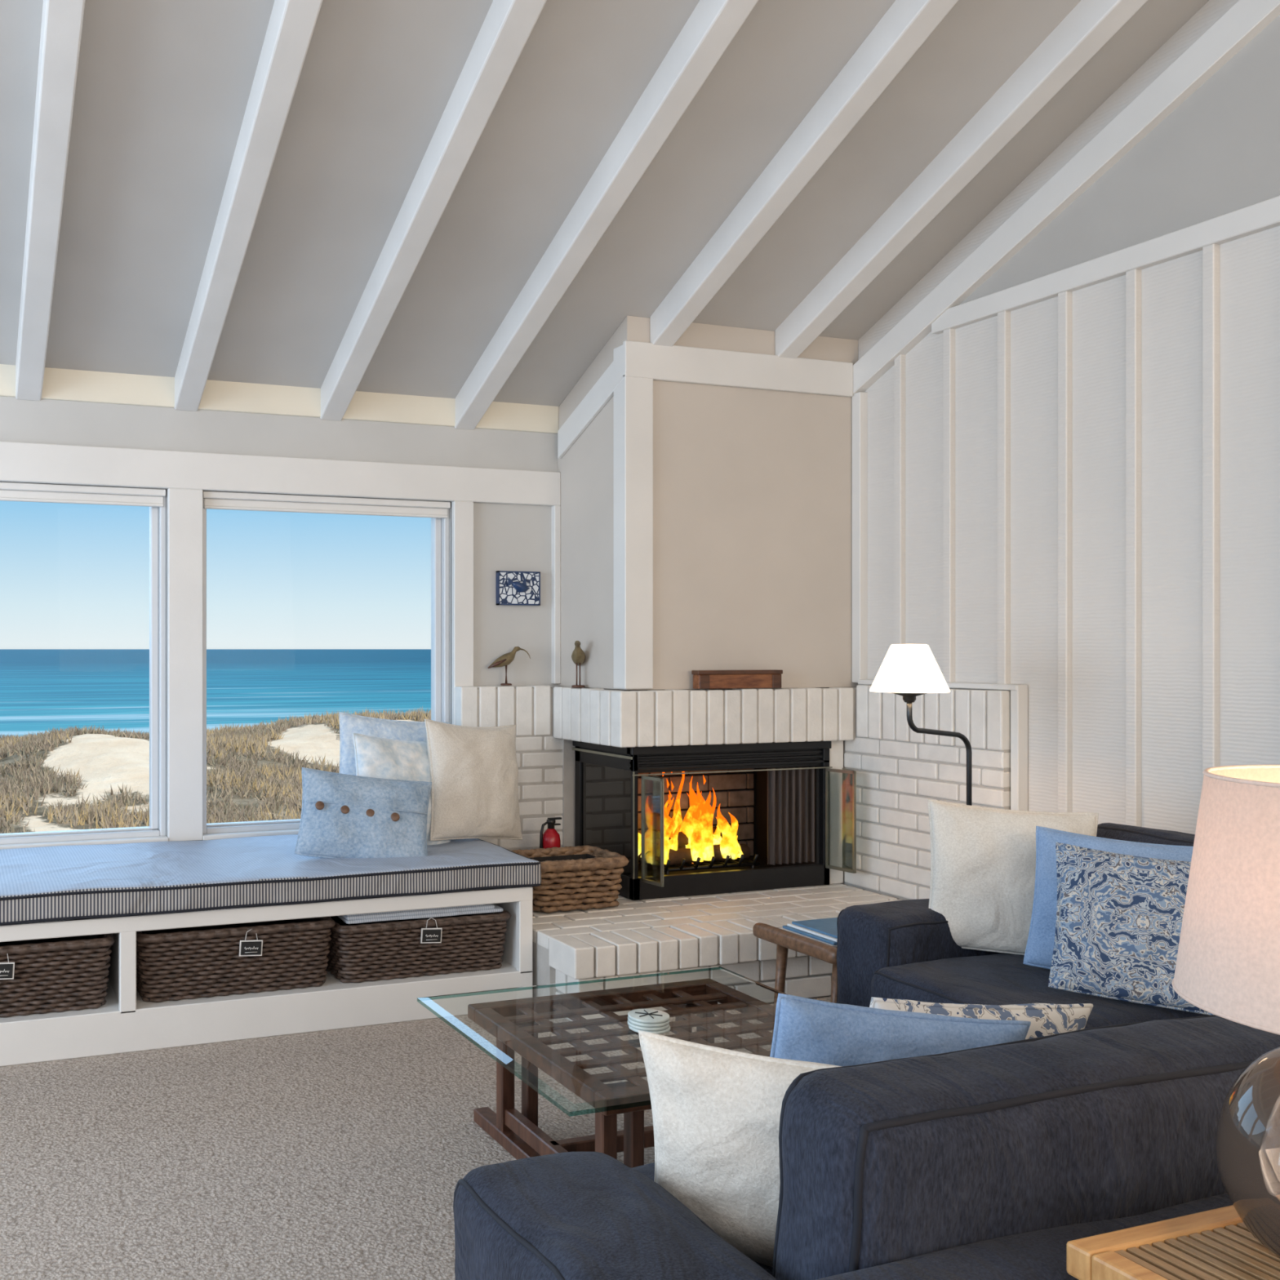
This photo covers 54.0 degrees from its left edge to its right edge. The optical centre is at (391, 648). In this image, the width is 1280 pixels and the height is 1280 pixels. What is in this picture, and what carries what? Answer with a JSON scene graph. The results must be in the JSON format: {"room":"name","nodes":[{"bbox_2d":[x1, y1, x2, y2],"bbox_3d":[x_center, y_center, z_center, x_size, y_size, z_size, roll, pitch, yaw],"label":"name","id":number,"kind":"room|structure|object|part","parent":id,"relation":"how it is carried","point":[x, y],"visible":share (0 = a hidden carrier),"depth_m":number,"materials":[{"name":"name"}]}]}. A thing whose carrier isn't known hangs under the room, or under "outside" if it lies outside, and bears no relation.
{"room":"living room","nodes":[
{"label":"living room","id":0,"kind":"room"},
{"bbox_2d":[0,364,563,844],"bbox_3d":[-1.573,0.095,4.493,7.300,2.290,0.180,0,0,-20],"label":"wall","id":1,"kind":"structure","parent":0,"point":[507,537],"depth_m":4.86,"materials":[{"name":"paint"}]},
{"bbox_2d":[0,481,165,506],"bbox_3d":[-1.371,-0.581,4.524,1.050,0.066,0.050,0,0,-20],"label":"roller blind","id":2,"kind":"object","parent":1,"relation":"attached to","point":[9,491],"depth_m":4.58,"materials":[{"name":"fabric"}]},
{"bbox_3d":[-1.384,0.054,4.561,1.062,1.341,0.080,0,0,-20],"label":"frame","id":3,"kind":"part","parent":1,"relation":"part of","materials":[{"name":"white wood"}]},
{"bbox_2d":[0,835,168,850],"bbox_3d":[-1.361,0.733,4.498,1.062,0.024,0.055,0,0,-20],"label":"sill","id":4,"kind":"structure","parent":1,"relation":"attached to","point":[155,838],"depth_m":4.55,"materials":[{"name":"paint"}]},
{"bbox_2d":[167,488,203,840],"bbox_3d":[-0.799,0.062,4.699,0.133,1.356,0.040,0,0,-20],"label":"trim post","id":5,"kind":"object","parent":1,"relation":"attached to","point":[184,506],"depth_m":4.68,"materials":[{"name":"white wood"}]},
{"bbox_2d":[203,828,298,839],"bbox_3d":[-0.242,0.733,4.903,1.052,0.024,0.055,0,0,-20],"label":"sill","id":6,"kind":"structure","parent":1,"relation":"attached to","point":[280,832],"depth_m":4.77,"materials":[{"name":"paint"}]},
{"bbox_3d":[-2.134,-0.990,4.225,6.063,0.120,0.022,0,0,-20],"label":"trim blocking","id":7,"kind":"part","parent":1,"relation":"part of","materials":[{"name":"white wood"}]},
{"bbox_3d":[-0.265,0.054,4.966,1.052,1.341,0.080,0,0,-20],"label":"frame","id":8,"kind":"part","parent":1,"relation":"part of","materials":[{"name":"white wood"}]},
{"bbox_2d":[203,491,450,518],"bbox_3d":[-0.252,-0.581,4.929,1.040,0.066,0.050,0,0,-20],"label":"roller blind","id":9,"kind":"object","parent":1,"relation":"attached to","point":[212,500],"depth_m":4.91,"materials":[{"name":"fabric"}]},
{"bbox_2d":[450,501,473,724],"bbox_3d":[0.295,0.062,5.095,0.089,1.356,0.040,0,0,-20],"label":"trim post","id":10,"kind":"object","parent":1,"relation":"attached to","point":[461,512],"depth_m":5.08,"materials":[{"name":"white wood"}]},
{"bbox_2d":[499,572,538,604],"bbox_3d":[0.538,-0.258,5.181,0.194,0.140,0.021,0,0,-20],"label":"picture","id":11,"kind":"object","parent":1,"relation":"attached to","point":[508,594],"visible":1,"depth_m":5.17},
{"bbox_2d":[495,570,540,605],"bbox_3d":[0.542,-0.258,5.170,0.198,0.144,0.044,0,0,-20],"label":"picture frame","id":12,"kind":"object","parent":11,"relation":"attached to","point":[520,587],"visible":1,"depth_m":5.16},
{"bbox_2d":[0,995,831,1279],"bbox_3d":[-0.224,1.300,0.796,7.320,0.120,8.050,0,0,-20],"label":"floor","id":13,"kind":"structure","parent":0,"point":[341,1153],"depth_m":3.01,"materials":[{"name":"carpet"}]},
{"bbox_2d":[0,886,533,1066],"bbox_3d":[-1.613,0.980,3.902,4.231,0.521,0.894,0,0,-20],"label":"window seat","id":14,"kind":"object","parent":13,"relation":"on","point":[126,1023],"depth_m":3.87,"materials":[{"name":"white wood"}]},
{"bbox_2d":[0,933,114,1017],"bbox_3d":[-1.234,0.999,3.894,0.632,0.218,0.560,0,0,-20],"label":"wicker basket","id":15,"kind":"object","parent":14,"relation":"on","point":[60,974],"visible":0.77,"depth_m":3.71,"materials":[{"name":"brown wicker"}]},
{"bbox_2d":[136,916,335,1002],"bbox_3d":[-0.574,0.999,4.133,0.657,0.218,0.560,0,0,-20],"label":"wicker basket","id":16,"kind":"object","parent":14,"relation":"on","point":[175,964],"visible":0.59,"depth_m":3.89,"materials":[{"name":"brown wicker"}]},
{"bbox_2d":[0,834,540,925],"bbox_3d":[-1.612,0.777,3.901,4.231,0.115,0.893,0,0,-20],"label":"seat cushion","id":17,"kind":"object","parent":14,"relation":"on","point":[116,880],"depth_m":4.00,"materials":[{"name":"fabric"}]},
{"bbox_2d":[293,767,431,858],"bbox_3d":[-0.096,0.598,4.306,0.516,0.406,0.254,0,0,-9],"label":"throw pillow","id":18,"kind":"object","parent":14,"relation":"on","point":[344,815],"visible":0.9,"depth_m":4.25,"materials":[{"name":"blue fabric"}]},
{"bbox_2d":[338,711,448,775],"bbox_3d":[0.004,0.495,4.808,0.512,0.515,0.189,0,0,-19],"label":"throw pillow","id":19,"kind":"object","parent":14,"relation":"on","point":[349,724],"visible":0.27,"depth_m":4.78,"materials":[{"name":"blue fabric"}]},
{"bbox_2d":[352,733,450,844],"bbox_3d":[0.041,0.536,4.557,0.486,0.488,0.240,0,0,-36],"label":"throw pillow","id":20,"kind":"object","parent":14,"relation":"on","point":[375,757],"visible":0.34,"depth_m":4.50,"materials":[{"name":"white fabric"}]},
{"bbox_2d":[326,909,511,982],"bbox_3d":[0.033,1.007,4.352,0.646,0.203,0.559,0,0,-20],"label":"wicker basket","id":21,"kind":"object","parent":14,"relation":"on","point":[359,953],"visible":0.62,"depth_m":4.11,"materials":[{"name":"brown wicker"}]},
{"bbox_2d":[336,903,502,924],"bbox_3d":[0.049,0.892,4.315,0.572,0.042,0.422,0,0,-20],"label":"folded blanket","id":22,"kind":"object","parent":21,"relation":"on","point":[489,908],"visible":0.22,"depth_m":4.11,"materials":[{"name":"fabric"}]},
{"bbox_2d":[424,718,522,840],"bbox_3d":[0.319,0.507,4.687,0.506,0.516,0.237,0,0,-37],"label":"throw pillow","id":23,"kind":"object","parent":14,"relation":"on","point":[474,770],"visible":0.99,"depth_m":4.60,"materials":[{"name":"beige fabric"}]},
{"bbox_2d":[417,966,786,1167],"bbox_3d":[0.638,1.067,2.909,0.920,0.345,0.823,0,0,-20],"label":"coffee table","id":24,"kind":"object","parent":13,"relation":"on","point":[514,1024],"visible":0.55,"depth_m":2.96,"materials":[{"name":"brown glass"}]},
{"bbox_2d":[627,1008,670,1034],"bbox_3d":[0.605,0.876,2.867,0.099,0.035,0.096,0,0,-20],"label":"coasters","id":25,"kind":"object","parent":24,"relation":"on","point":[651,1020],"visible":0.99,"depth_m":2.84,"materials":[{"name":"ceramic"}]},
{"bbox_2d":[454,679,1027,1021],"bbox_3d":[1.217,0.683,4.678,1.665,1.114,1.430,0,0,-20],"label":"brick fireplace","id":26,"kind":"object","parent":13,"relation":"on","point":[731,811],"visible":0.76,"depth_m":4.81,"materials":[{"name":"brick"}]},
{"bbox_2d":[488,646,530,685],"bbox_3d":[0.495,0.071,5.124,0.198,0.164,0.050,0,0,-20],"label":"shorebird figurine","id":27,"kind":"object","parent":26,"relation":"on","point":[505,660],"visible":1,"depth_m":5.10,"materials":[{"name":"paint"}]},
{"bbox_2d":[539,817,561,848],"bbox_3d":[0.639,0.828,4.911,0.097,0.293,0.078,0,0,-20],"label":"fire extinguisher","id":28,"kind":"object","parent":26,"relation":"on","point":[550,838],"visible":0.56,"depth_m":4.89,"materials":[{"name":"red metal"}]},
{"bbox_2d":[511,844,629,913],"bbox_3d":[0.660,0.873,4.631,0.411,0.195,0.316,0,0,-20],"label":"rattan basket","id":29,"kind":"object","parent":26,"relation":"on","point":[584,877],"visible":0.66,"depth_m":4.52,"materials":[{"name":"brown wicker"}]},
{"bbox_2d":[571,640,585,687],"bbox_3d":[0.763,0.062,4.983,0.126,0.192,0.198,0,0,-20],"label":"shorebird figurine","id":30,"kind":"object","parent":26,"relation":"on","point":[578,656],"visible":1,"depth_m":4.97,"materials":[{"name":"paint"}]},
{"bbox_3d":[0.869,0.685,4.930,0.004,0.420,0.410,0,0,-20],"label":"glass","id":31,"kind":"part","parent":26,"relation":"part of","materials":[{"name":"clear glass"}]},
{"bbox_3d":[0.997,0.695,4.657,0.010,0.410,0.121,0,0,-27],"label":"glass door","id":32,"kind":"part","parent":26,"relation":"part of","materials":[{"name":"clear glass"}]},
{"bbox_3d":[1.290,0.675,5.087,0.942,0.600,0.482,0,0,-20],"label":"steel frame","id":33,"kind":"part","parent":26,"relation":"part of","materials":[{"name":"black metal"}]},
{"bbox_2d":[557,315,857,689],"bbox_3d":[1.329,-0.567,5.161,1.126,1.451,0.596,0,0,-20],"label":"chimney breast","id":34,"kind":"object","parent":26,"relation":"on","point":[706,505],"visible":0.97,"depth_m":4.90,"materials":[{"name":"paint"}]},
{"bbox_2d":[551,505,560,684],"bbox_3d":[0.705,-0.233,5.243,0.030,0.766,0.040,0,0,-20],"label":"trim","id":35,"kind":"structure","parent":34,"relation":"attached to","point":[555,509],"depth_m":5.23,"materials":[{"name":"paint"}]},
{"bbox_2d":[691,669,782,688],"bbox_3d":[1.373,0.120,4.832,0.398,0.072,0.048,0,0,-20],"label":"wooden box","id":36,"kind":"object","parent":26,"relation":"on","point":[702,679],"visible":1,"depth_m":4.81,"materials":[{"name":"brown wood"}]},
{"bbox_3d":[1.823,0.695,4.946,0.010,0.410,0.142,0,0,-30],"label":"glass door","id":37,"kind":"part","parent":26,"relation":"part of","materials":[{"name":"clear glass"}]},
{"bbox_3d":[2.215,0.683,4.296,0.049,1.114,0.033,0,0,-20],"label":"pier trim","id":38,"kind":"part","parent":26,"relation":"part of","materials":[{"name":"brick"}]},
{"bbox_2d":[753,922,837,1033],"bbox_3d":[1.473,1.060,3.829,0.525,0.362,0.401,0,0,-20],"label":"end table","id":39,"kind":"object","parent":13,"relation":"on","point":[784,940],"visible":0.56,"depth_m":3.76,"materials":[{"name":"brown wood"}]},
{"bbox_2d":[778,916,839,946],"bbox_3d":[1.389,0.877,3.794,0.254,0.031,0.250,0,0,-20],"label":"magazine stack","id":40,"kind":"object","parent":39,"relation":"on","point":[824,931],"visible":0.45,"depth_m":3.78,"materials":[{"name":"paper"}]},
{"bbox_2d":[778,927,836,946],"bbox_3d":[1.377,0.889,3.790,0.230,0.007,0.250,0,0,-20],"label":"magazine","id":41,"kind":"object","parent":40,"relation":"on","point":[806,932],"depth_m":3.74,"materials":[{"name":"paper"}]},
{"bbox_2d":[782,925,836,945],"bbox_3d":[1.387,0.881,3.788,0.228,0.007,0.240,0,0,-20],"label":"magazine","id":42,"kind":"object","parent":40,"relation":"on","point":[827,935],"depth_m":3.74,"materials":[{"name":"blue paper"}]},
{"bbox_2d":[786,923,836,942],"bbox_3d":[1.397,0.874,3.787,0.226,0.007,0.230,0,0,-20],"label":"magazine","id":43,"kind":"object","parent":40,"relation":"on","point":[821,932],"depth_m":3.76,"materials":[{"name":"paper"}]},
{"bbox_2d":[791,916,839,937],"bbox_3d":[1.408,0.866,3.785,0.224,0.007,0.220,0,0,-20],"label":"magazine","id":44,"kind":"object","parent":40,"relation":"on","point":[824,927],"depth_m":3.79,"materials":[{"name":"blue paper"}]},
{"bbox_2d":[453,1013,1279,1279],"bbox_3d":[0.890,0.873,1.778,1.568,0.735,0.820,0,0,-20],"label":"sofa","id":45,"kind":"object","parent":13,"relation":"on","point":[984,1162],"visible":0.79,"depth_m":1.45,"materials":[{"name":"blue fabric"}]},
{"bbox_3d":[0.309,0.965,1.503,0.289,0.485,0.638,0,0,-20],"label":"arm","id":46,"kind":"part","parent":45,"relation":"part of","materials":[{"name":"blue fabric"}]},
{"bbox_2d":[629,1161,772,1278],"bbox_3d":[0.842,0.928,1.912,1.011,0.196,0.535,0,0,-20],"label":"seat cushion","id":47,"kind":"object","parent":45,"relation":"on","point":[646,1171],"depth_m":1.95,"materials":[{"name":"blue fabric"}]},
{"bbox_2d":[638,1030,837,1266],"bbox_3d":[0.553,0.704,1.656,0.442,0.339,0.175,0,0,30],"label":"throw pillow","id":48,"kind":"object","parent":45,"relation":"on","point":[716,1110],"visible":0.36,"depth_m":1.66,"materials":[{"name":"beige fabric"}]},
{"bbox_2d":[769,993,1031,1066],"bbox_3d":[0.749,0.701,1.869,0.427,0.407,0.218,0,0,-2],"label":"throw pillow","id":49,"kind":"object","parent":45,"relation":"on","point":[806,1029],"visible":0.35,"depth_m":1.81,"materials":[{"name":"blue fabric"}]},
{"bbox_2d":[869,996,1093,1039],"bbox_3d":[0.938,0.726,2.023,0.434,0.389,0.231,0,0,-11],"label":"throw pillow","id":50,"kind":"object","parent":45,"relation":"on","point":[1046,1019],"visible":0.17,"depth_m":1.97,"materials":[{"name":"beige fabric"}]},
{"bbox_2d":[771,1013,1279,1279],"bbox_3d":[0.956,0.688,1.594,1.013,0.365,0.211,0,0,-20],"label":"sofa back","id":51,"kind":"object","parent":45,"relation":"on","point":[886,1164],"depth_m":1.43,"materials":[{"name":"blue fabric"}]},
{"bbox_3d":[1.003,0.933,1.469,1.536,0.525,0.162,0,0,-20],"label":"frame","id":52,"kind":"part","parent":45,"relation":"part of","materials":[{"name":"blue fabric"}]},
{"bbox_2d":[869,644,972,805],"bbox_3d":[1.784,0.612,3.964,0.487,1.256,0.240,0,0,-20],"label":"floor lamp","id":53,"kind":"object","parent":13,"relation":"on","point":[909,671],"visible":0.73,"depth_m":3.86,"materials":[{"name":"white fabric"},{"name":"black metal"}]},
{"bbox_3d":[1.668,0.061,3.922,0.240,0.154,0.240,0,0,-20],"label":"lamp shade","id":54,"kind":"part","parent":53,"relation":"part of","materials":[{"name":"white fabric"}]},
{"bbox_2d":[835,824,1198,1030],"bbox_3d":[1.971,0.869,2.861,1.071,0.742,1.724,0,0,-20],"label":"sofa","id":55,"kind":"object","parent":13,"relation":"on","point":[901,948],"visible":0.21,"depth_m":3.28,"materials":[{"name":"blue fabric"}]},
{"bbox_3d":[1.744,0.964,3.562,0.950,0.476,0.251,0,0,-20],"label":"arm","id":56,"kind":"part","parent":55,"relation":"part of","materials":[{"name":"blue fabric"}]},
{"bbox_2d":[928,799,1098,955],"bbox_3d":[1.723,0.640,3.386,0.458,0.452,0.236,0,0,17],"label":"throw pillow","id":57,"kind":"object","parent":55,"relation":"on","point":[983,860],"visible":0.58,"depth_m":3.36,"materials":[{"name":"beige fabric"}]},
{"bbox_2d":[871,953,1198,1030],"bbox_3d":[1.732,0.927,3.105,0.786,0.195,0.621,0,0,-20],"label":"seat cushion","id":58,"kind":"object","parent":55,"relation":"on","point":[982,979],"depth_m":3.07,"materials":[{"name":"blue fabric"}]},
{"bbox_2d":[1022,826,1193,969],"bbox_3d":[1.849,0.661,3.114,0.412,0.416,0.238,0,0,31],"label":"throw pillow","id":59,"kind":"object","parent":55,"relation":"on","point":[1038,953],"visible":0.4,"depth_m":3.16,"materials":[{"name":"blue fabric"}]},
{"bbox_2d":[1048,842,1209,1013],"bbox_3d":[1.779,0.661,2.897,0.396,0.405,0.243,0,0,24],"label":"throw pillow","id":60,"kind":"object","parent":55,"relation":"on","point":[1119,917],"visible":0.7,"depth_m":2.88,"materials":[{"name":"blue fabric"}]},
{"bbox_2d":[1096,824,1195,846],"bbox_3d":[2.164,0.685,3.261,0.212,0.372,0.627,0,0,-20],"label":"cushion","id":61,"kind":"object","parent":55,"relation":"on","point":[1125,833],"depth_m":3.36,"materials":[{"name":"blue fabric"}]},
{"bbox_2d":[1066,1194,1279,1279],"bbox_3d":[1.122,0.930,1.129,0.682,0.620,0.560,0,0,-20],"label":"side table","id":62,"kind":"object","parent":13,"relation":"on","point":[1215,1244],"visible":0.87,"depth_m":1.26,"materials":[{"name":"brown wood"}]},
{"bbox_2d":[1171,764,1279,1257],"bbox_3d":[0.987,0.373,1.226,0.339,0.487,0.339,0,0,-20],"label":"table lamp","id":63,"kind":"object","parent":62,"relation":"on","point":[1228,965],"visible":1,"depth_m":1.23,"materials":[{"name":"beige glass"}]},
{"bbox_3d":[0.987,0.247,1.226,0.336,0.230,0.336,0,0,-20],"label":"lamp shade","id":64,"kind":"part","parent":63,"relation":"part of","materials":[{"name":"fabric"}]},
{"bbox_2d":[1215,1046,1279,1257],"bbox_3d":[0.987,0.506,1.226,0.260,0.222,0.260,0,0,-20],"label":"lamp base","id":65,"kind":"object","parent":63,"relation":"attached to","point":[1249,1108],"depth_m":1.33,"materials":[{"name":"glass"}]},
{"bbox_2d":[0,0,1208,407],"bbox_3d":[-0.301,-2.736,1.008,7.520,4.008,8.700,0,0,-20],"label":"ceiling","id":66,"kind":"structure","parent":0,"point":[163,87],"depth_m":3.91,"materials":[{"name":"paint"}]},
{"bbox_2d":[15,0,84,400],"bbox_3d":[-0.002,-2.733,0.797,0.092,3.621,7.900,0,0,-20],"label":"ceiling beam","id":67,"kind":"structure","parent":66,"relation":"attached to","point":[62,20],"depth_m":3.56,"materials":[{"name":"white wood"}]},
{"bbox_2d":[174,0,322,411],"bbox_3d":[0.548,-2.733,0.996,0.092,3.621,7.900,0,0,-20],"label":"ceiling beam","id":68,"kind":"structure","parent":66,"relation":"attached to","point":[291,24],"depth_m":3.69,"materials":[{"name":"white wood"}]},
{"bbox_2d":[320,0,546,421],"bbox_3d":[1.098,-2.733,1.195,0.092,3.621,7.900,0,0,-20],"label":"ceiling beam","id":69,"kind":"structure","parent":66,"relation":"attached to","point":[507,26],"depth_m":3.81,"materials":[{"name":"white wood"}]},
{"bbox_2d":[454,0,758,429],"bbox_3d":[1.648,-2.733,1.394,0.092,3.621,7.900,0,0,-20],"label":"ceiling beam","id":70,"kind":"structure","parent":66,"relation":"attached to","point":[712,26],"depth_m":3.94,"materials":[{"name":"white wood"}]},
{"bbox_2d":[649,0,958,346],"bbox_3d":[2.296,-2.859,1.323,0.092,3.368,7.325,0,0,-20],"label":"ceiling beam","id":71,"kind":"structure","parent":66,"relation":"attached to","point":[906,24],"depth_m":3.93,"materials":[{"name":"white wood"}]},
{"bbox_2d":[774,0,1147,358],"bbox_3d":[2.846,-2.859,1.522,0.092,3.368,7.325,0,0,-20],"label":"ceiling beam","id":72,"kind":"structure","parent":66,"relation":"attached to","point":[1091,24],"depth_m":4.06,"materials":[{"name":"white wood"}]},
{"bbox_2d":[894,244,1219,827],"bbox_3d":[3.202,0.010,1.619,0.036,2.460,6.921,0,0,-20],"label":"batten","id":73,"kind":"object","parent":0,"point":[1211,253],"depth_m":4.12,"materials":[{"name":"white wood"}]},
{"bbox_2d":[857,0,1279,835],"bbox_3d":[3.160,-1.663,1.942,0.136,5.806,7.900,0,0,-20],"label":"wall","id":74,"kind":"structure","parent":0,"point":[1171,291],"depth_m":4.02,"materials":[{"name":"paint"}]},
{"bbox_2d":[852,391,867,682],"bbox_3d":[1.949,-0.462,5.061,0.050,1.203,0.050,0,0,-20],"label":"trim","id":75,"kind":"structure","parent":74,"relation":"attached to","point":[860,400],"depth_m":5.04,"materials":[{"name":"paint"}]},
{"bbox_2d":[853,0,1279,394],"bbox_3d":[3.183,-1.577,1.644,0.055,5.635,7.325,0,0,-20],"label":"trim","id":76,"kind":"structure","parent":74,"relation":"attached to","point":[1246,19],"depth_m":4.05,"materials":[{"name":"white wood"}]},
{"bbox_2d":[931,195,1279,334],"bbox_3d":[3.262,-1.248,1.441,0.044,0.075,6.889,0,0,-20],"label":"trim rail","id":77,"kind":"object","parent":74,"relation":"attached to","point":[1263,215],"depth_m":3.92,"materials":[{"name":"white wood"}]},
{"bbox_2d":[960,14,1279,304],"bbox_3d":[3.281,-2.778,1.430,0.016,3.036,6.854,0,0,-20],"label":"gable","id":78,"kind":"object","parent":74,"relation":"attached to","point":[1217,153],"depth_m":3.74,"materials":[{"name":"white paint"}]},
{"label":"outside","id":79,"kind":"structure","parent":0,"visible":0},
{"bbox_2d":[0,648,431,737],"bbox_3d":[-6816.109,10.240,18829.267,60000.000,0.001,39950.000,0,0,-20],"label":"ocean","id":80,"kind":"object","parent":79,"point":[42,690],"depth_m":343.12,"materials":[{"name":"liquid"}]},
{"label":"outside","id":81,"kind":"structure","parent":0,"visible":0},
{"bbox_2d":[0,718,424,833],"bbox_3d":[-4.442,5.984,35.774,60.000,9.311,59.700,0,0,-20],"label":"sand dunes","id":82,"kind":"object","parent":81,"point":[102,760],"visible":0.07,"depth_m":16.24,"materials":[{"name":"beige sand"}]},
{"bbox_2d":[0,705,431,833],"bbox_3d":[2.364,1.787,20.544,30.005,1.310,20.278,0,0,-20],"label":"dune grass","id":83,"kind":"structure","parent":82,"relation":"on","point":[233,740],"depth_m":15.50,"materials":[{"name":"brown plant"}]}
]}

